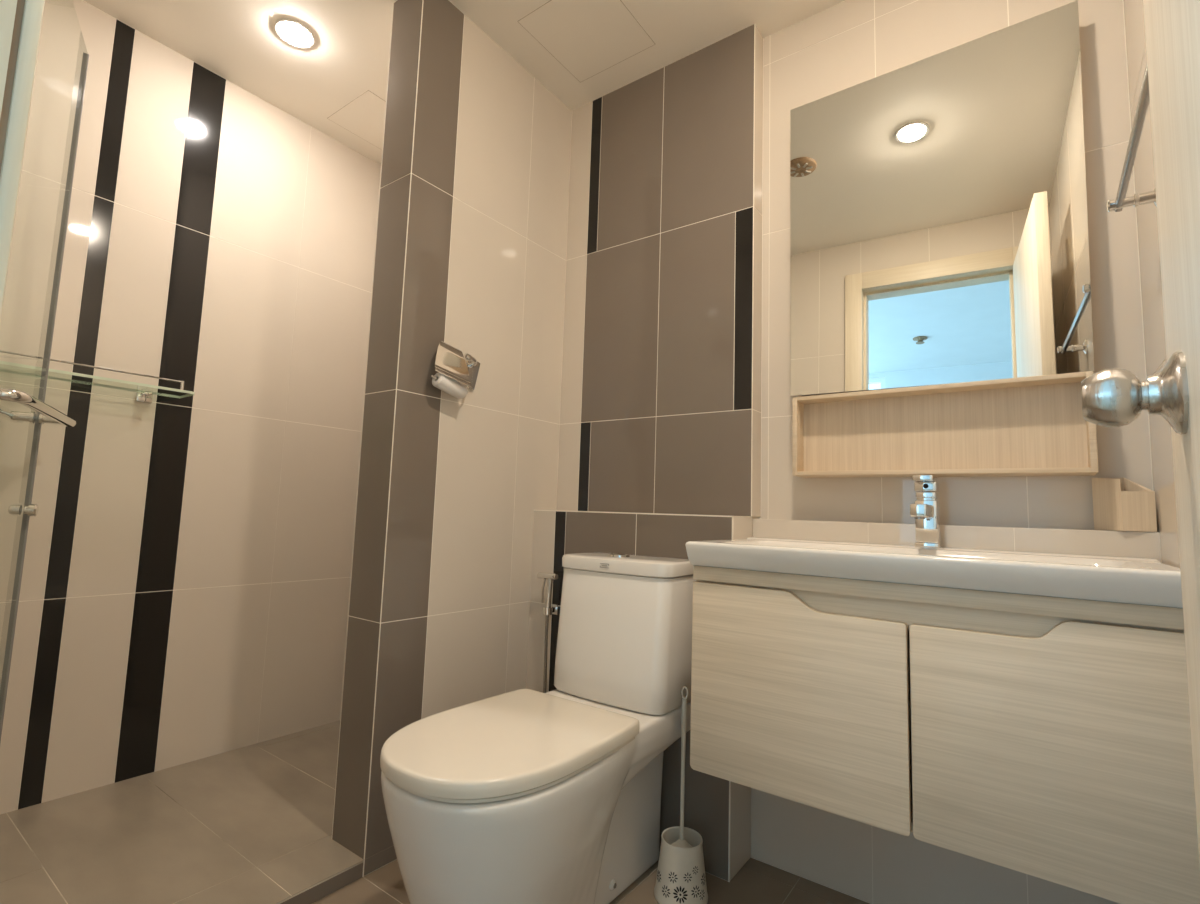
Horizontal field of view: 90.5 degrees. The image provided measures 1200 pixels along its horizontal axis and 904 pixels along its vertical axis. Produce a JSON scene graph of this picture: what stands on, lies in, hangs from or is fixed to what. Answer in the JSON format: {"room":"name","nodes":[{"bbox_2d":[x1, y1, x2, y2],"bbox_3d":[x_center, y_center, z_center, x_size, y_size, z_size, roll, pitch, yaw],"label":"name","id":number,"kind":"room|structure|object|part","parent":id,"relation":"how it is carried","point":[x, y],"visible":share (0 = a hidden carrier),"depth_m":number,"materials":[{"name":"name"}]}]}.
{"room":"bathroom","nodes":[
{"label":"bathroom","id":0,"kind":"room"},
{"bbox_2d":[0,0,44,320],"bbox_3d":[-0.192,-0.197,0.174,0.775,2.207,0.136,-2,-7,36],"label":"door frame","id":1,"kind":"structure","parent":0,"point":[20,20],"depth_m":0.41,"materials":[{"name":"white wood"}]},
{"bbox_2d":[0,0,380,813],"bbox_3d":[-1.440,-0.143,1.970,0.100,2.380,1.555,-2,-7,36],"label":"wall","id":2,"kind":"structure","parent":0,"point":[184,595],"depth_m":1.94,"materials":[{"name":"tile"}]},
{"bbox_2d":[0,350,194,402],"bbox_3d":[-1.494,-0.210,1.698,0.138,0.067,0.552,-2,-7,36],"label":"glass shelf","id":3,"kind":"object","parent":2,"relation":"attached to","point":[146,397],"visible":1,"depth_m":1.73,"materials":[{"name":"clear glass"}]},
{"bbox_3d":[-1.447,-0.243,1.663,0.006,0.005,0.484,-2,-7,36],"label":"rail","id":4,"kind":"part","parent":3,"relation":"part of","materials":[{"name":"silver metal"}]},
{"bbox_3d":[-1.493,-0.211,1.698,0.138,0.008,0.552,-2,-7,36],"label":"shelf plate","id":5,"kind":"part","parent":3,"relation":"part of","materials":[{"name":"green glass"}]},
{"bbox_2d":[340,164,381,718],"bbox_3d":[-0.656,-0.084,2.294,0.778,2.380,0.100,-2,-7,36],"label":"wall","id":6,"kind":"structure","parent":0,"point":[381,164],"depth_m":2.48,"materials":[{"name":"tile"}]},
{"bbox_2d":[0,720,869,903],"bbox_3d":[-0.372,1.041,1.191,2.663,0.139,1.805,-2,-7,36],"label":"floor","id":7,"kind":"structure","parent":0,"point":[251,824],"depth_m":1.48,"materials":[{"name":"tile"}]},
{"bbox_2d":[380,552,696,903],"bbox_3d":[-0.109,0.637,1.329,0.380,0.787,0.788,-2,-7,36],"label":"toilet","id":8,"kind":"object","parent":7,"relation":"on","point":[521,796],"visible":0.98,"depth_m":1.22,"materials":[{"name":"white ceramic"}]},
{"bbox_3d":[-0.194,0.584,1.215,0.380,0.028,0.494,-2,-7,36],"label":"lid","id":9,"kind":"part","parent":8,"relation":"part of","materials":[{"name":"white plastic"}]},
{"bbox_3d":[-0.195,0.604,1.213,0.366,0.008,0.474,-2,-7,36],"label":"seat","id":10,"kind":"part","parent":8,"relation":"part of","materials":[{"name":"white plastic"}]},
{"bbox_3d":[-0.115,0.818,1.311,0.374,0.423,0.776,-2,-7,36],"label":"bowl","id":11,"kind":"part","parent":8,"relation":"part of","materials":[{"name":"white ceramic"}]},
{"bbox_3d":[0.077,0.302,1.602,0.349,0.036,0.200,-2,-7,36],"label":"cistern lid","id":12,"kind":"part","parent":8,"relation":"part of","materials":[{"name":"white ceramic"}]},
{"bbox_2d":[654,826,707,903],"bbox_3d":[0.194,0.986,1.414,0.127,0.131,0.127,-2,-7,36],"label":"toilet brush holder","id":13,"kind":"object","parent":7,"relation":"on","point":[680,878],"visible":0.98,"depth_m":1.37,"materials":[{"name":"beige plastic"}]},
{"bbox_2d":[671,686,692,847],"bbox_3d":[0.200,0.798,1.433,0.078,0.458,0.078,-2,-7,36],"label":"toilet brush","id":14,"kind":"object","parent":13,"relation":"in","point":[681,843],"visible":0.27,"depth_m":1.43,"materials":[{"name":"beige plastic"}]},
{"bbox_3d":[0.201,0.754,1.431,0.015,0.370,0.018,7,-7,-39],"label":"handle","id":15,"kind":"part","parent":14,"relation":"part of","materials":[{"name":"beige plastic"}]},
{"bbox_2d":[332,0,571,876],"bbox_3d":[-0.350,-0.111,1.932,0.145,2.380,0.825,-2,-7,36],"label":"wall partition","id":16,"kind":"structure","parent":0,"point":[471,246],"depth_m":1.71,"materials":[{"name":"tile"}]},
{"bbox_2d":[431,341,479,393],"bbox_3d":[-0.396,-0.235,1.688,0.076,0.137,0.202,-2,-7,36],"label":"toilet paper holder","id":17,"kind":"object","parent":16,"relation":"attached to","point":[450,361],"visible":0.93,"depth_m":1.66,"materials":[{"name":"silver metal"}]},
{"bbox_2d":[432,372,466,398],"bbox_3d":[-0.419,-0.184,1.658,0.043,0.061,0.104,-2,-7,36],"label":"toilet roll","id":18,"kind":"object","parent":17,"relation":"in","point":[444,383],"visible":0.98,"depth_m":1.64,"materials":[{"name":"white paper"}]},
{"bbox_3d":[-0.385,-0.234,1.760,0.009,0.099,0.074,-2,-7,36],"label":"plate","id":19,"kind":"part","parent":17,"relation":"part of","materials":[{"name":"silver metal"}]},
{"bbox_3d":[-0.376,-0.267,1.736,0.029,0.032,0.068,1,-6,7],"label":"arm","id":20,"kind":"part","parent":17,"relation":"part of","materials":[{"name":"silver metal"}]},
{"bbox_2d":[537,572,557,692],"bbox_3d":[-0.147,0.677,1.829,0.119,0.601,0.060,-2,-7,36],"label":"bidet sprayer","id":21,"kind":"object","parent":16,"relation":"hanging from","point":[548,610],"visible":0.79,"depth_m":1.84,"materials":[{"name":"silver metal"}]},
{"bbox_3d":[-0.159,0.448,1.848,0.025,0.116,0.020,-2,-7,36],"label":"handle","id":22,"kind":"part","parent":21,"relation":"part of","materials":[{"name":"silver metal"}]},
{"bbox_2d":[83,0,845,164],"bbox_3d":[-0.291,-1.406,1.440,2.663,0.100,1.805,-2,-7,36],"label":"ceiling","id":23,"kind":"structure","parent":0,"point":[238,41],"depth_m":1.89,"materials":[{"name":"paint"}]},
{"bbox_2d":[274,18,314,47],"bbox_3d":[-0.970,-1.324,1.889,0.116,0.016,0.116,-2,-7,36],"label":"recessed light","id":24,"kind":"object","parent":23,"relation":"in","point":[295,33],"visible":1,"depth_m":1.88,"materials":[{"name":"white glass"}]},
{"bbox_2d":[327,90,385,149],"bbox_3d":[-0.866,-1.286,2.327,0.277,0.005,0.269,-2,-7,36],"label":"access panel","id":25,"kind":"object","parent":23,"relation":"attached to","point":[364,116],"visible":0.51,"depth_m":2.29,"materials":[{"name":"paint"}]},
{"bbox_2d":[517,0,654,82],"bbox_3d":[-0.038,-1.307,1.851,0.303,0.005,0.311,-2,-7,36],"label":"access panel","id":26,"kind":"object","parent":23,"relation":"attached to","point":[588,38],"visible":1,"depth_m":1.85,"materials":[{"name":"paint"}]},
{"bbox_2d":[556,23,762,516],"bbox_3d":[0.178,-0.542,1.955,0.709,1.482,0.068,-2,-7,36],"label":"wall","id":27,"kind":"structure","parent":0,"point":[660,405],"depth_m":1.88,"materials":[{"name":"tile"}]},
{"bbox_2d":[526,510,758,881],"bbox_3d":[0.103,0.635,1.791,0.704,0.898,0.182,-2,-7,36],"label":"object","id":28,"kind":"structure","parent":27,"relation":"attached to","point":[718,809],"depth_m":1.65,"materials":[{"name":"tile"}]},
{"bbox_2d":[759,0,1153,531],"bbox_3d":[0.528,-0.101,1.742,1.785,2.380,0.092,-2,-7,36],"label":"wall","id":29,"kind":"structure","parent":0,"point":[849,43],"depth_m":1.50,"materials":[{"name":"tile"}]},
{"bbox_2d":[790,0,1098,477],"bbox_3d":[0.797,-0.470,1.466,0.636,1.058,0.106,-2,-7,36],"label":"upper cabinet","id":30,"kind":"object","parent":29,"relation":"attached to","point":[941,309],"visible":0.88,"depth_m":1.41,"materials":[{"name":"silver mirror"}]},
{"bbox_3d":[0.785,-0.047,1.424,0.615,0.207,0.103,-2,-7,36],"label":"shelf frame","id":31,"kind":"part","parent":30,"relation":"part of","materials":[{"name":"brown wood"}]},
{"bbox_2d":[804,382,1088,470],"bbox_3d":[0.790,-0.046,1.431,0.591,0.187,0.010,-2,-7,36],"label":"shelf","id":32,"kind":"object","parent":30,"relation":"attached to","point":[1035,425],"depth_m":1.40,"materials":[{"name":"brown wood"}]},
{"bbox_2d":[690,566,1199,903],"bbox_3d":[0.644,0.481,1.233,0.819,0.439,0.374,-2,-7,36],"label":"vanity cabinet","id":33,"kind":"object","parent":29,"relation":"attached to","point":[1043,737],"visible":0.89,"depth_m":1.02,"materials":[{"name":"brown wood"}]},
{"bbox_3d":[0.384,0.487,1.202,0.434,0.404,0.018,-2,-7,36],"label":"door","id":34,"kind":"part","parent":33,"relation":"part of","materials":[{"name":"brown wood"}]},
{"bbox_2d":[685,537,1182,608],"bbox_3d":[0.642,0.258,1.249,0.830,0.111,0.396,-2,-7,36],"label":"washbasin","id":35,"kind":"object","parent":33,"relation":"in","point":[1116,579],"visible":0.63,"depth_m":1.08,"materials":[{"name":"white ceramic"}]},
{"bbox_2d":[910,475,940,549],"bbox_3d":[0.721,0.134,1.323,0.048,0.166,0.152,-2,-7,36],"label":"tap","id":36,"kind":"object","parent":35,"relation":"on","point":[925,511],"visible":0.98,"depth_m":1.34,"materials":[{"name":"silver metal"}]},
{"bbox_3d":[0.708,0.130,1.306,0.033,0.028,0.108,-2,-7,36],"label":"spout","id":37,"kind":"part","parent":36,"relation":"part of","materials":[{"name":"silver metal"}]},
{"bbox_3d":[0.745,0.072,1.359,0.045,0.035,0.075,-2,-7,36],"label":"lever","id":38,"kind":"part","parent":36,"relation":"part of","materials":[{"name":"silver metal"}]},
{"bbox_3d":[0.552,0.261,1.119,0.819,0.030,0.034,-2,-7,36],"label":"rail","id":39,"kind":"part","parent":33,"relation":"part of","materials":[{"name":"brown wood"}]},
{"bbox_3d":[0.716,0.473,0.960,0.380,0.404,0.018,-2,-7,36],"label":"door","id":40,"kind":"part","parent":33,"relation":"part of","materials":[{"name":"brown wood"}]},
{"bbox_2d":[751,519,1161,903],"bbox_3d":[0.765,0.619,1.391,0.836,0.893,0.046,-2,-7,36],"label":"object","id":41,"kind":"structure","parent":29,"relation":"attached to","point":[868,863],"depth_m":1.38,"materials":[{"name":"tile"}]},
{"bbox_2d":[1092,478,1156,531],"bbox_3d":[1.074,0.106,1.220,0.044,0.110,0.089,3,-6,-9],"label":"wooden box","id":42,"kind":"object","parent":41,"relation":"on","point":[1119,504],"visible":1,"depth_m":1.21,"materials":[{"name":"brown wood"}]},
{"bbox_2d":[1123,0,1179,567],"bbox_3d":[0.703,-0.216,0.559,0.100,2.380,1.805,-2,-7,36],"label":"wall","id":43,"kind":"structure","parent":0,"point":[1144,175],"depth_m":1.15,"materials":[{"name":"tile"}]},
{"bbox_2d":[1107,64,1156,211],"bbox_3d":[0.792,-0.480,0.843,0.072,0.061,0.582,-2,-7,36],"label":"towel bar","id":44,"kind":"object","parent":43,"relation":"attached to","point":[1121,202],"visible":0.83,"depth_m":0.95,"materials":[{"name":"grey metal"}]},
{"bbox_3d":[0.950,-0.447,1.056,0.072,0.047,0.047,-2,-7,36],"label":"post","id":45,"kind":"part","parent":44,"relation":"part of","materials":[{"name":"silver metal"}]},
{"bbox_2d":[1081,0,1199,863],"bbox_3d":[0.291,-0.130,0.269,0.100,2.108,0.608,-2,-7,36],"label":"door","id":46,"kind":"structure","parent":43,"relation":"in","point":[1114,397],"depth_m":0.42,"materials":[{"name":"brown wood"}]},
{"bbox_3d":[0.394,-0.041,0.440,0.058,0.060,0.060,-2,-7,36],"label":"knob","id":47,"kind":"part","parent":46,"relation":"part of","materials":[{"name":"silver metal"}]},
{"bbox_3d":[-0.826,-0.258,0.642,2.463,2.380,0.117,-2,-7,36],"label":"wall door","id":48,"kind":"structure","parent":0,"visible":0},
{"bbox_2d":[0,52,88,741],"bbox_3d":[-1.270,-0.102,1.248,0.135,2.079,0.819,6,-7,-33],"label":"shower door","id":49,"kind":"structure","parent":48,"relation":"attached to","point":[45,413],"depth_m":1.53,"materials":[{"name":"clear glass"}]},
{"bbox_3d":[-1.382,-0.105,1.356,0.063,0.031,0.519,6,-7,-33],"label":"handle","id":50,"kind":"part","parent":49,"relation":"part of","materials":[{"name":"silver metal"}]},
{"bbox_3d":[-1.453,0.146,1.497,0.052,0.032,0.032,6,-7,-32],"label":"knob","id":51,"kind":"part","parent":49,"relation":"part of","materials":[{"name":"silver metal"}]},
{"bbox_3d":[-1.322,-0.099,1.396,0.476,0.031,0.243,-2,-7,36],"label":"handle","id":52,"kind":"part","parent":49,"relation":"part of","materials":[{"name":"silver metal"}]}
]}

